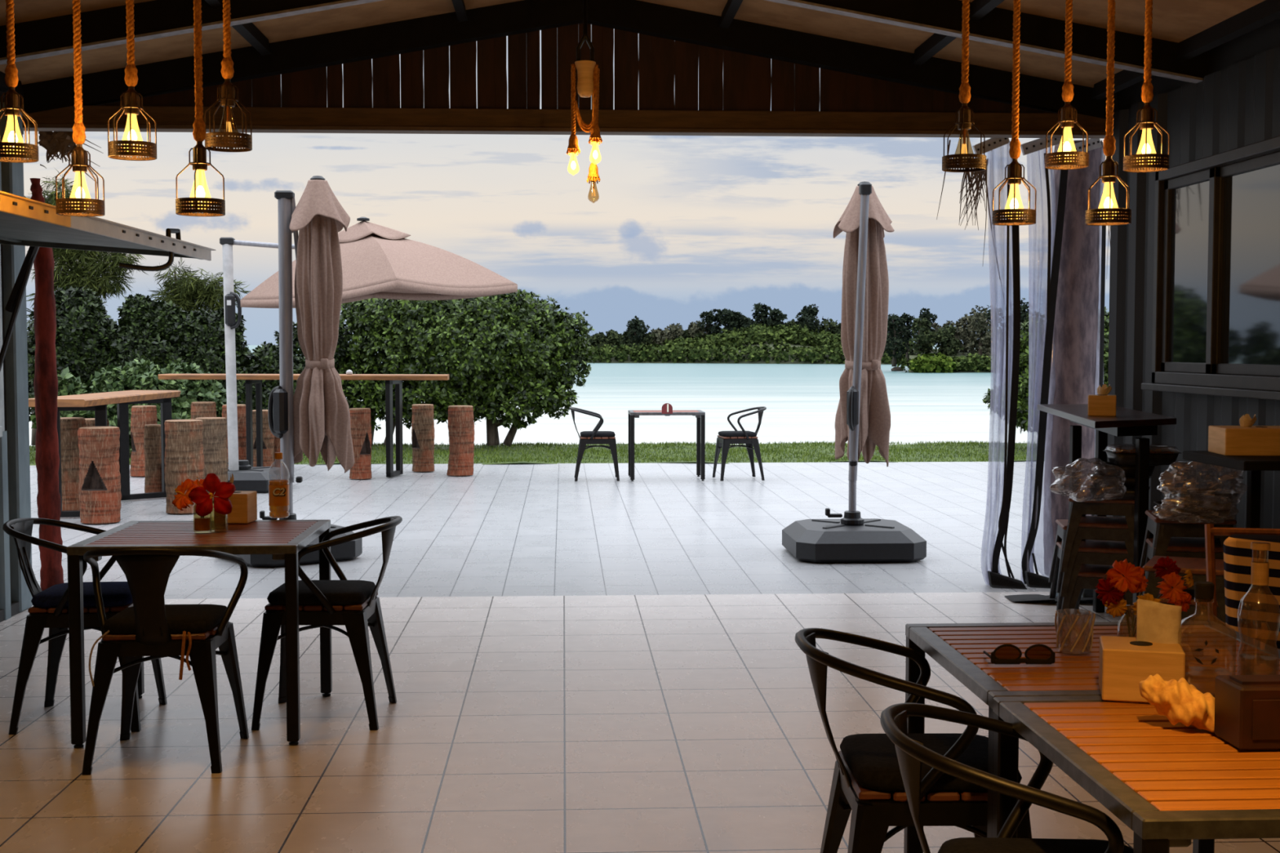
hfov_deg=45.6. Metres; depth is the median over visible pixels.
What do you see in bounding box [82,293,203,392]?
dense tree
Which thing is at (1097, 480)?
tray
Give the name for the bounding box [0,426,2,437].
trim
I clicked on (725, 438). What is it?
armchair
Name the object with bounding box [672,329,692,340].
tree
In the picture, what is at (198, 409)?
stool
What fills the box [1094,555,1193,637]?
flower vase
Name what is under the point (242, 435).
stool
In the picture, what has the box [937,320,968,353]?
tree
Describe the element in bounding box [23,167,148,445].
tree
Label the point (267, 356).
leafy shrub
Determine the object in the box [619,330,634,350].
tree
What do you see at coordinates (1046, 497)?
curtain
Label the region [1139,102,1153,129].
socket
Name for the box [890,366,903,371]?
rock
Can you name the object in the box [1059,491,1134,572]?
metal stool
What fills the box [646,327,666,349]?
tree
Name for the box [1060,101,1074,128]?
socket
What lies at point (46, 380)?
post
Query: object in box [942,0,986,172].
pendant lamp
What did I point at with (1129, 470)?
tray
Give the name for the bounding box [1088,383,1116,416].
tissue box
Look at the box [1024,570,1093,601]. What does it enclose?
curtain hem
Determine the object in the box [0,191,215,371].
flap
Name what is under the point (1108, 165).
socket
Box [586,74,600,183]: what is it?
pendant light
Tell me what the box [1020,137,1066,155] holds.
metal bracket
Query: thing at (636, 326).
tree
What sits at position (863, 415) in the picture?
umbrella
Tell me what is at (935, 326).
tree
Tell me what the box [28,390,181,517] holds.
bar table
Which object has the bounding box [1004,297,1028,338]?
tree
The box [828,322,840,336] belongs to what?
tree
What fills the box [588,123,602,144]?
socket
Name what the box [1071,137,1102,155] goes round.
metal bracket
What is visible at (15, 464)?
wall
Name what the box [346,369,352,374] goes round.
seashell
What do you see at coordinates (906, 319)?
tree
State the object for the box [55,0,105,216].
pendant lamp
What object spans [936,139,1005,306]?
palm thatch
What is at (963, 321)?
tree
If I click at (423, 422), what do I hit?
stool
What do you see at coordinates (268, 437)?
stool
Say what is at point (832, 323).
tree
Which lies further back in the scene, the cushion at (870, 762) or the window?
the window
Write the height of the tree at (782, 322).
5.212 m
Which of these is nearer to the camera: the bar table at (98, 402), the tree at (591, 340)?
the bar table at (98, 402)
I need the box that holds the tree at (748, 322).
[742,317,754,330]
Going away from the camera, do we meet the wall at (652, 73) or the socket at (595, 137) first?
the socket at (595, 137)
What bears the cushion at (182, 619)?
on the armchair at (153, 628)
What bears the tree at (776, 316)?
on the shore
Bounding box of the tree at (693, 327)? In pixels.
[686,320,716,337]
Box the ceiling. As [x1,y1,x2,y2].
[0,0,1264,87]
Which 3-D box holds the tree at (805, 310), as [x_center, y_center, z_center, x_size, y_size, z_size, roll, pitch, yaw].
[22.243,-12.685,203.387,3.364,7.535,2.621,0,3,-3]
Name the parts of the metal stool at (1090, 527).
leg, leg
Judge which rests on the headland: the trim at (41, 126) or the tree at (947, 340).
the tree at (947, 340)
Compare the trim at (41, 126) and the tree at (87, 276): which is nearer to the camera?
the trim at (41, 126)
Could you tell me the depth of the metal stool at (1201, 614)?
5.72 m
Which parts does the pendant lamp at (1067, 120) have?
stem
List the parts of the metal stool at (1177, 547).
leg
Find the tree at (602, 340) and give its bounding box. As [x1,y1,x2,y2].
[591,331,615,347]
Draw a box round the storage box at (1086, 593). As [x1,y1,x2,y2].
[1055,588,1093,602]
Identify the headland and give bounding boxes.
[909,348,991,373]
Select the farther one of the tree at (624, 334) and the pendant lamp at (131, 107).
the tree at (624, 334)
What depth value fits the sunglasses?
3.37 m
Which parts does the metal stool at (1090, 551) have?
leg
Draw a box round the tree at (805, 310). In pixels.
[794,303,818,325]
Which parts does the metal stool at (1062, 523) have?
leg, leg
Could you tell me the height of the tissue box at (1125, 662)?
0.192 m
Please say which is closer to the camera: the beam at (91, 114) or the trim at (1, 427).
the trim at (1, 427)
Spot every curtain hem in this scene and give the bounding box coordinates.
[987,570,1057,601]
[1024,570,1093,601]
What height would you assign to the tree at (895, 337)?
4.875 m
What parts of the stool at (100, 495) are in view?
seat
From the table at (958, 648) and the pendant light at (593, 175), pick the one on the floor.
the table at (958, 648)
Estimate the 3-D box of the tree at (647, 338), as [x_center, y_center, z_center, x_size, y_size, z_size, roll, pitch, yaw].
[1.068,-11.358,212.165,4.174,3.921,4.216,0,3,-3]
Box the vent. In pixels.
[337,220,410,242]
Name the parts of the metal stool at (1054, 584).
leg, leg, leg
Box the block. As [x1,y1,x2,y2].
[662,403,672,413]
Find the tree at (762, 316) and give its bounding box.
[751,302,771,329]
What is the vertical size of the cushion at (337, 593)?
0.051 m
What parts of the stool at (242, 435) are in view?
seat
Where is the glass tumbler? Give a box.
[1054,608,1095,653]
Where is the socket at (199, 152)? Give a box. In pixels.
[192,141,207,170]
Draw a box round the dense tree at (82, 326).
[26,285,124,422]
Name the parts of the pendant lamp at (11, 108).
stem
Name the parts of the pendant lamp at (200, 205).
stem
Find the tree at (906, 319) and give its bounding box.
[899,312,915,366]
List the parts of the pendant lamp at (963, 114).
stem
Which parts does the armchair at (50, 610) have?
leg, leg, arm rail, leg, leg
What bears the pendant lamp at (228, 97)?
hanging from the ceiling
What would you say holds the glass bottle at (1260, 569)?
on the table at (958, 648)
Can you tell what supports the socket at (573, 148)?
attached to the lamp at (588, 71)
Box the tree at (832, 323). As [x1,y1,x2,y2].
[816,317,840,335]
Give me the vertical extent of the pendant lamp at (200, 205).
1.364 m
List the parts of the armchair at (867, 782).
leg, leg, arm rail, leg, leg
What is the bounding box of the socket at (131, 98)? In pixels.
[124,85,139,115]
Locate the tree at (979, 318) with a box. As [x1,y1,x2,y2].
[960,305,1001,355]
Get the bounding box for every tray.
[1086,484,1150,500]
[1087,473,1151,488]
[1091,462,1158,475]
[1103,444,1182,465]
[1153,501,1235,518]
[1158,488,1239,505]
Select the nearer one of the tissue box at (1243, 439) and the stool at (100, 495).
the tissue box at (1243, 439)
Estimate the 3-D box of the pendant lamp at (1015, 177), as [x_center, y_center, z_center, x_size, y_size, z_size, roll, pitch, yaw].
[1.249,-1.333,5.048,0.142,1.316,0.142,0,3,-9]
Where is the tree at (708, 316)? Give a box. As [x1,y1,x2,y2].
[697,308,721,334]
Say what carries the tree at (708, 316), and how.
on the shore
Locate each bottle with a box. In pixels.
[267,452,289,518]
[1182,581,1236,697]
[1236,541,1279,675]
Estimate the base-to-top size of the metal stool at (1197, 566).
0.352 m
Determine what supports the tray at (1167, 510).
on the metal stool at (1162, 531)
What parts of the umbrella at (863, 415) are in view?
crank handle, clamp knob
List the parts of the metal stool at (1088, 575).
leg, leg, leg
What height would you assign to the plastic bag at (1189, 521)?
0.109 m
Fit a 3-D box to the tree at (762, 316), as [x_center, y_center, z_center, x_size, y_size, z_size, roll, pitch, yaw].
[16.343,-12.941,206.048,3.236,7.740,2.510,0,3,-3]
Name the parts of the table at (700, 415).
leg, leg, table frame, leg, leg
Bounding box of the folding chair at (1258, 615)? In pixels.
[1204,524,1279,649]
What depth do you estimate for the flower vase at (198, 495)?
5.69 m
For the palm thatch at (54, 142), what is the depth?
8.68 m
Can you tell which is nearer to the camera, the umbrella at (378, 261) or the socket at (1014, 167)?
the socket at (1014, 167)
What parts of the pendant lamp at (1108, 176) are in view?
stem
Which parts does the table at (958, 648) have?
leg, leg, table frame, leg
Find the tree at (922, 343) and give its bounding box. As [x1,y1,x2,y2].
[905,317,937,355]
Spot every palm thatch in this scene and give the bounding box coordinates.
[37,131,103,182]
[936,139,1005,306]
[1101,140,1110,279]
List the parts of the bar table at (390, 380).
leg frame, leg frame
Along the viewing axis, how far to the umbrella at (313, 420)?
10.10 m
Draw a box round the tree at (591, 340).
[586,335,598,346]
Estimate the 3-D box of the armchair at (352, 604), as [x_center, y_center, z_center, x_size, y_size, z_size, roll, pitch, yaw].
[-1.180,0.733,5.854,0.527,0.766,0.537,0,3,0]
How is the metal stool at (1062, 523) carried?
on the metal stool at (1054, 584)
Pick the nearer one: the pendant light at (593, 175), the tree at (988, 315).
the pendant light at (593, 175)
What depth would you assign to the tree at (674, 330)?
209.54 m
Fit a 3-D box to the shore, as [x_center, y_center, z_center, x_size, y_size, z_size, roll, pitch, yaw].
[14.646,-10.953,212.244,47.661,4.098,56.880,0,3,-3]
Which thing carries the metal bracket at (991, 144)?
attached to the wall at (652, 73)
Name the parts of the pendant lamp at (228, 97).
stem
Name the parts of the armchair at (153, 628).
leg, leg, arm rail, leg, leg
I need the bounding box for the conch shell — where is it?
[1138,674,1214,732]
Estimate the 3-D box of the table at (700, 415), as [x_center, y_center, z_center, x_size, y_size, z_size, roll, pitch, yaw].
[0.276,0.197,16.118,0.780,0.720,0.550,0,3,-3]
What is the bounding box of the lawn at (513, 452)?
[29,442,1095,465]
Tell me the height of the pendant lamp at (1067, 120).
1.095 m
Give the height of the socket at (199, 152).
0.108 m
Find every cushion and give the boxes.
[31,581,133,608]
[102,604,226,634]
[266,580,375,605]
[580,431,615,437]
[718,431,756,436]
[840,733,1022,791]
[937,837,1133,852]
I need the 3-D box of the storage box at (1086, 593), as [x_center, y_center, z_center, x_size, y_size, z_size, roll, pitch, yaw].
[2.526,0.915,8.600,0.300,0.100,0.220,-2,4,-31]
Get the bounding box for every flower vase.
[172,473,235,531]
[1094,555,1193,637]
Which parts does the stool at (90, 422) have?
seat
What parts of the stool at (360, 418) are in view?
seat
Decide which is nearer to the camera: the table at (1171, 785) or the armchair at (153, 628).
the table at (1171, 785)
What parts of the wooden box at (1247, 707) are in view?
panel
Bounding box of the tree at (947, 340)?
[933,324,964,356]
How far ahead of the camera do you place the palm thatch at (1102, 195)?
9.62 m
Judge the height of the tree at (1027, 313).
5.136 m
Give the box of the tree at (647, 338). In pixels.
[636,331,657,346]
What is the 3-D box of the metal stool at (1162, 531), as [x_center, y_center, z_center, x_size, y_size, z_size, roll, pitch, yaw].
[2.339,0.552,6.485,0.384,0.352,0.384,1,3,11]
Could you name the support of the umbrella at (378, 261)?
on the floor
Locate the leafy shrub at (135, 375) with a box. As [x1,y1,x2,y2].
[82,357,226,449]
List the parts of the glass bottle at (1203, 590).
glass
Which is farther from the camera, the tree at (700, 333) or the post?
the tree at (700, 333)
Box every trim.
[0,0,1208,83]
[0,0,1279,99]
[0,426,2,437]
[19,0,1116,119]
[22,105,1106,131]
[22,123,1106,138]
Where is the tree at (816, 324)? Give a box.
[797,311,826,333]
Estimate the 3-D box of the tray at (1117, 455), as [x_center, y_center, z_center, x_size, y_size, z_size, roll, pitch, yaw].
[2.346,0.129,7.114,0.324,0.089,0.224,0,3,3]
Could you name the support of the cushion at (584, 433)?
on the armchair at (594, 437)
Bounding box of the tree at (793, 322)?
[786,318,798,327]
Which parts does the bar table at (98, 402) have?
leg frame, leg frame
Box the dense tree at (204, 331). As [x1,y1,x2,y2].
[166,307,270,409]
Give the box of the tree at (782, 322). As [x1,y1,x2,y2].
[777,320,789,328]
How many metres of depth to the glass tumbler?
3.50 m
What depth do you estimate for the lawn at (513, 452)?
20.03 m
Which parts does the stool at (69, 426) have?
seat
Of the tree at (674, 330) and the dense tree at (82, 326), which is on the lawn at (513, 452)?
the dense tree at (82, 326)
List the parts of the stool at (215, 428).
seat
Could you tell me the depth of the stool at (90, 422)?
13.76 m
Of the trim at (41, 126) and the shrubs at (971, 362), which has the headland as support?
the shrubs at (971, 362)
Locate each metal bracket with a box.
[972,137,1009,154]
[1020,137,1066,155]
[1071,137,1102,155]
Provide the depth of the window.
7.11 m
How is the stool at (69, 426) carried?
on the floor
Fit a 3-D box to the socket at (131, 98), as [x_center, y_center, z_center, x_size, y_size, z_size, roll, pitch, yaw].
[-1.550,-1.006,4.639,0.043,0.108,0.043,-1,3,-14]
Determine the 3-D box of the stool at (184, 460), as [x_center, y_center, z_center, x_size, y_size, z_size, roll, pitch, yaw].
[-3.876,0.337,12.954,0.332,0.782,0.348,-1,3,-22]
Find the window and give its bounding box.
[1141,135,1279,400]
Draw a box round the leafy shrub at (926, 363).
[909,351,955,373]
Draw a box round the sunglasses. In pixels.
[982,644,1055,664]
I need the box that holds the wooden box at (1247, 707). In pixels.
[1213,675,1279,750]
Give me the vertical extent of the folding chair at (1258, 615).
0.874 m
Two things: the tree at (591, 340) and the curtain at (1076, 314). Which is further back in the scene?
the tree at (591, 340)
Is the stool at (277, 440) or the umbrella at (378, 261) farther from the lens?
the stool at (277, 440)
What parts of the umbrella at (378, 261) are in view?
crank handle, arm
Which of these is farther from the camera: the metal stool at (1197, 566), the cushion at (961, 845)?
the metal stool at (1197, 566)
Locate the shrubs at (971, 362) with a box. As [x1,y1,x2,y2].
[897,352,991,373]
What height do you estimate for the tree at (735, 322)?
6.813 m
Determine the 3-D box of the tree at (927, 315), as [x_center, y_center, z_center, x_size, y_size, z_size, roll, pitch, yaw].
[26.252,-8.224,139.747,2.161,5.451,1.890,0,3,-3]
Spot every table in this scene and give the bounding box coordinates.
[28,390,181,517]
[66,520,332,748]
[158,373,448,477]
[628,409,705,481]
[903,621,1279,852]
[991,695,1279,852]
[1037,404,1176,622]
[1182,450,1279,528]
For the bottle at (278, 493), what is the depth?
6.21 m
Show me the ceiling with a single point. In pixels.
(1173, 20)
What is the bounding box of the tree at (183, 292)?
[148,257,249,314]
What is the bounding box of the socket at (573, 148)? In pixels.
[566,133,580,155]
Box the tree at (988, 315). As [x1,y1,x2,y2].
[973,305,1009,353]
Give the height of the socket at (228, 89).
0.108 m
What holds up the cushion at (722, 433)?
on the armchair at (725, 438)
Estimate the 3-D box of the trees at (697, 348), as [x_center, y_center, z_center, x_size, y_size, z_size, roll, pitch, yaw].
[13.870,-10.800,200.013,47.229,6.466,33.450,0,3,-3]
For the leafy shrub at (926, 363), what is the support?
on the headland
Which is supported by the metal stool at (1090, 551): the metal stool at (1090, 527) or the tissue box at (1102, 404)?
the metal stool at (1090, 527)
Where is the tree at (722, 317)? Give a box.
[713,308,737,333]
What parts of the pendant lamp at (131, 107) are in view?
stem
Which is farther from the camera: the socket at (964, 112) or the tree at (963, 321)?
the tree at (963, 321)
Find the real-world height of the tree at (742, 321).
6.174 m
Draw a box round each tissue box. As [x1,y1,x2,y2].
[213,473,257,524]
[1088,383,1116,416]
[1098,599,1185,702]
[1208,413,1279,456]
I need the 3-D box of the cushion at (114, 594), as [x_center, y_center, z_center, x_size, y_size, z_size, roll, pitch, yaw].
[-2.092,0.638,5.805,0.368,0.051,0.368,0,3,-5]
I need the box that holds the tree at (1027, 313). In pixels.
[1023,312,1042,324]
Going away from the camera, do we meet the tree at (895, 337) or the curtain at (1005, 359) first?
the curtain at (1005, 359)
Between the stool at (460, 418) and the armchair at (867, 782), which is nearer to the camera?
the armchair at (867, 782)
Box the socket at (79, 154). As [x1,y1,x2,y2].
[72,143,87,172]
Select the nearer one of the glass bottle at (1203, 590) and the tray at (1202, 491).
the glass bottle at (1203, 590)
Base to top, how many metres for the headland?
2.060 m
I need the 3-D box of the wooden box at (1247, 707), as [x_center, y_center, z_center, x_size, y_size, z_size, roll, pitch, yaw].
[1.119,0.506,2.708,0.150,0.115,0.114,0,3,-3]
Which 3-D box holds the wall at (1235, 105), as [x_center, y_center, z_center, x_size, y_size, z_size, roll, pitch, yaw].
[2.973,-0.265,3.144,0.124,3.050,11.100,0,3,-3]
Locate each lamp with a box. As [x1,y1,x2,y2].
[0,0,38,162]
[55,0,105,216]
[107,0,156,160]
[175,0,225,216]
[204,0,252,151]
[566,0,602,199]
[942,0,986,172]
[991,0,1036,225]
[1044,0,1088,169]
[1084,0,1131,225]
[1123,0,1169,172]
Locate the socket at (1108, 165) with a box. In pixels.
[1102,155,1115,182]
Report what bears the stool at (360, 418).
on the floor
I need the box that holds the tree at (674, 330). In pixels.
[654,323,684,346]
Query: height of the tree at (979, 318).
5.587 m
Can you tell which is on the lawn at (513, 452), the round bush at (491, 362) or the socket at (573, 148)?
the round bush at (491, 362)
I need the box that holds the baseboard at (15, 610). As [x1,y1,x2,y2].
[0,601,20,622]
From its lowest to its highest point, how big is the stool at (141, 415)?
0.759 m
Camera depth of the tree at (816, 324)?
201.20 m
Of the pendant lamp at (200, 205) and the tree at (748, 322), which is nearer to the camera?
the pendant lamp at (200, 205)
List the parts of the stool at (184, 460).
seat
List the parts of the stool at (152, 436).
seat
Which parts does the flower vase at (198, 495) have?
flower, flower, flower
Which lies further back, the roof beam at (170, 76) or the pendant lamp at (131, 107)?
the roof beam at (170, 76)
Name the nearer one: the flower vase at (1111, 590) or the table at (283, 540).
the flower vase at (1111, 590)
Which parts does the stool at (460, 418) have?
seat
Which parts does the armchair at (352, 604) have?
leg, leg, arm rail, leg, leg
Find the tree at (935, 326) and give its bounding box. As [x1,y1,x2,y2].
[929,322,942,351]
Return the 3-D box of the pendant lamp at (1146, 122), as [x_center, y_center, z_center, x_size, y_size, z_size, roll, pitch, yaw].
[1.645,-1.374,4.919,0.142,1.081,0.142,-1,3,-26]
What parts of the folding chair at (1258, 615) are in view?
post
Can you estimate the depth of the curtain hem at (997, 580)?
8.95 m
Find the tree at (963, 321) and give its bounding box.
[955,313,978,351]
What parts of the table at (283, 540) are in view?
leg, leg, table frame, leg, leg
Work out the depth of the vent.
14.40 m
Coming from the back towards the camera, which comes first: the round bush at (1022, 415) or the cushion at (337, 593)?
the round bush at (1022, 415)
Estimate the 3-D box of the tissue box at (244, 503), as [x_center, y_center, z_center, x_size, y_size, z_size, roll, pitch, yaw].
[-1.616,0.284,6.082,0.135,0.195,0.130,0,3,3]
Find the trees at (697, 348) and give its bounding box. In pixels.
[574,322,913,364]
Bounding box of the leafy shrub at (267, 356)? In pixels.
[237,320,348,409]
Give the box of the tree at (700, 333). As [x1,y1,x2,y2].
[688,329,706,339]
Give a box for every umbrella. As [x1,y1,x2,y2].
[219,217,517,492]
[235,175,362,566]
[782,181,926,562]
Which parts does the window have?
pane, sash, sash, pane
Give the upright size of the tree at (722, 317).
7.073 m
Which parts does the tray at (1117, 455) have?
lid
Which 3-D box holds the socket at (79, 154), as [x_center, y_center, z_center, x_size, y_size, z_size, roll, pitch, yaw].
[-1.734,-0.843,4.707,0.043,0.108,0.043,-1,3,-23]
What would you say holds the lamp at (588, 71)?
hanging from the ceiling
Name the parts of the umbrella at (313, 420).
crank handle, clamp knob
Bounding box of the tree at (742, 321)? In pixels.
[735,314,752,334]
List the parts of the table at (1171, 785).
leg, leg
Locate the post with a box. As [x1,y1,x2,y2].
[29,177,63,591]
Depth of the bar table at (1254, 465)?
5.94 m
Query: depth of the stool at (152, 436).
14.40 m
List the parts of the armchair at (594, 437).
leg, leg, arm rail, leg, leg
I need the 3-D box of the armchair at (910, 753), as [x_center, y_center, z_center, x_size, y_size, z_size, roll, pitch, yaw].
[0.694,0.902,2.715,0.527,0.766,0.537,0,3,3]
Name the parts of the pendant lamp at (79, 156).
stem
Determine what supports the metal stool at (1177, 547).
on the metal stool
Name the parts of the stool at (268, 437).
seat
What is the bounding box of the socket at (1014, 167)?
[1008,158,1021,184]
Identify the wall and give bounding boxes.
[0,90,32,620]
[99,22,1052,112]
[1106,17,1279,538]
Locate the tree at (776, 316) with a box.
[764,307,787,327]
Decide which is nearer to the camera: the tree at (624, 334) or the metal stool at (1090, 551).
the metal stool at (1090, 551)
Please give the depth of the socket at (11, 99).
4.54 m
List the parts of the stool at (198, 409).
seat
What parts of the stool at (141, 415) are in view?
seat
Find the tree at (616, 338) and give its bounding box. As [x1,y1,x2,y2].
[604,329,627,350]
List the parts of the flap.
prop rod, flap panel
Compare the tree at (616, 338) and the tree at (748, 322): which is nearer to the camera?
the tree at (748, 322)
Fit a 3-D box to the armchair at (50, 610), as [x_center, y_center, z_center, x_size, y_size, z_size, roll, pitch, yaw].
[-2.131,0.736,5.807,0.527,0.766,0.537,0,3,-5]
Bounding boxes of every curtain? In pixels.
[981,141,1020,586]
[1020,146,1068,584]
[1033,147,1106,577]
[1043,140,1102,575]
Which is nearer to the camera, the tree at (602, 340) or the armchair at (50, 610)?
the armchair at (50, 610)
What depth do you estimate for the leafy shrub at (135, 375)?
19.18 m
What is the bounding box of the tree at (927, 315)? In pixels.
[919,307,937,353]
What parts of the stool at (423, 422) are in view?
seat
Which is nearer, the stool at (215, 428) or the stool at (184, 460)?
the stool at (184, 460)
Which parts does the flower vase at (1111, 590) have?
flower, flower, flower, flower, stem, flower, flower, flower, flower, flower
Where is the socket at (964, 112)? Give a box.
[957,102,971,129]
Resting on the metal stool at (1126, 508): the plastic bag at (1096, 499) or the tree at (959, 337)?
the plastic bag at (1096, 499)
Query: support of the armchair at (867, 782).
on the floor
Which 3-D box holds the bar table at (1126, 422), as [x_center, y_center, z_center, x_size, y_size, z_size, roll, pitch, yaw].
[2.289,0.476,7.518,0.419,1.100,1.976,0,3,7]
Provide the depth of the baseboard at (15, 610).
8.03 m
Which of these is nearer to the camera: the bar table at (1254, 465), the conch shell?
the conch shell
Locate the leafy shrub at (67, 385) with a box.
[30,366,94,428]
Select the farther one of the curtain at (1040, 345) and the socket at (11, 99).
the curtain at (1040, 345)
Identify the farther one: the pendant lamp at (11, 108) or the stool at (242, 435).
the stool at (242, 435)
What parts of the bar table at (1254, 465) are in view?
leg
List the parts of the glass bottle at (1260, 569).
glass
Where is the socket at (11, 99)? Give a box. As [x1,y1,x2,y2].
[4,86,20,116]
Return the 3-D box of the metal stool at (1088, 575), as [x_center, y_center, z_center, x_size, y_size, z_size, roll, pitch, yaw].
[2.237,0.861,7.329,0.384,0.352,0.384,1,3,21]
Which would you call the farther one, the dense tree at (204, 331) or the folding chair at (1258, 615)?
the dense tree at (204, 331)
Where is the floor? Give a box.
[0,461,1279,852]
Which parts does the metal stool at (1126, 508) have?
leg, leg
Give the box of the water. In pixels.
[28,345,1034,445]
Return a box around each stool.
[60,417,85,511]
[77,426,121,524]
[84,417,109,426]
[129,405,157,476]
[143,424,161,493]
[164,419,204,514]
[190,401,217,419]
[195,417,228,502]
[222,404,246,466]
[252,409,274,466]
[273,435,280,467]
[349,408,372,479]
[411,404,435,471]
[446,405,474,475]
[1048,519,1119,592]
[1048,541,1130,617]
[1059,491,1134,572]
[1059,515,1133,597]
[1059,539,1133,622]
[1066,564,1133,622]
[1135,537,1223,616]
[1139,510,1236,568]
[1142,555,1226,626]
[1156,587,1223,626]
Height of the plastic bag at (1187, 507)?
0.214 m
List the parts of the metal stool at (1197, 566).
leg, leg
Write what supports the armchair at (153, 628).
on the floor
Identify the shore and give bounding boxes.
[586,339,892,364]
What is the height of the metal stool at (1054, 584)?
0.352 m
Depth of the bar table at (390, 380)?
16.55 m
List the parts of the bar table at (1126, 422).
leg, leg, leg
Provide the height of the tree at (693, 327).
5.395 m
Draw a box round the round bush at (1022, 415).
[982,306,1109,436]
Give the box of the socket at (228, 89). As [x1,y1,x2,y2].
[221,78,235,106]
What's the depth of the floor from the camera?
6.49 m
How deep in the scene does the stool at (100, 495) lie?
12.11 m
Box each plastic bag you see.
[1048,457,1126,502]
[1151,493,1238,523]
[1156,461,1247,510]
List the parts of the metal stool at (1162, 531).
leg, leg, leg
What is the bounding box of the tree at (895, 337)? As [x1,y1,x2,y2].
[883,313,911,366]
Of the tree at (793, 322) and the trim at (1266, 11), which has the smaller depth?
the trim at (1266, 11)
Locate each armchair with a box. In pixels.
[2,517,167,734]
[81,547,248,775]
[251,515,402,730]
[568,406,619,481]
[712,406,766,480]
[795,627,1031,852]
[880,702,1133,852]
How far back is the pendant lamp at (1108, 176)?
4.85 m
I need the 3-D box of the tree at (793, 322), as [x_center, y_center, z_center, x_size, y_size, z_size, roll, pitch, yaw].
[20.991,-11.708,203.929,4.227,5.523,4.571,0,3,-3]
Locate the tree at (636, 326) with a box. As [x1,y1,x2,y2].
[622,315,650,348]
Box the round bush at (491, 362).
[334,288,595,446]
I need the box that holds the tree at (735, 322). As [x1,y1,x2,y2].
[724,309,744,331]
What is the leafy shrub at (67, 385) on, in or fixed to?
on the lawn at (513, 452)
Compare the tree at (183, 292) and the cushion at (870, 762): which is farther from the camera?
the tree at (183, 292)
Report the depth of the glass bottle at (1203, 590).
3.08 m
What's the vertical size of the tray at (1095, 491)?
0.051 m
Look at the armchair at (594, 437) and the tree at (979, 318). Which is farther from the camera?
the tree at (979, 318)
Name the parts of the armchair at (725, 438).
leg, leg, arm rail, leg, leg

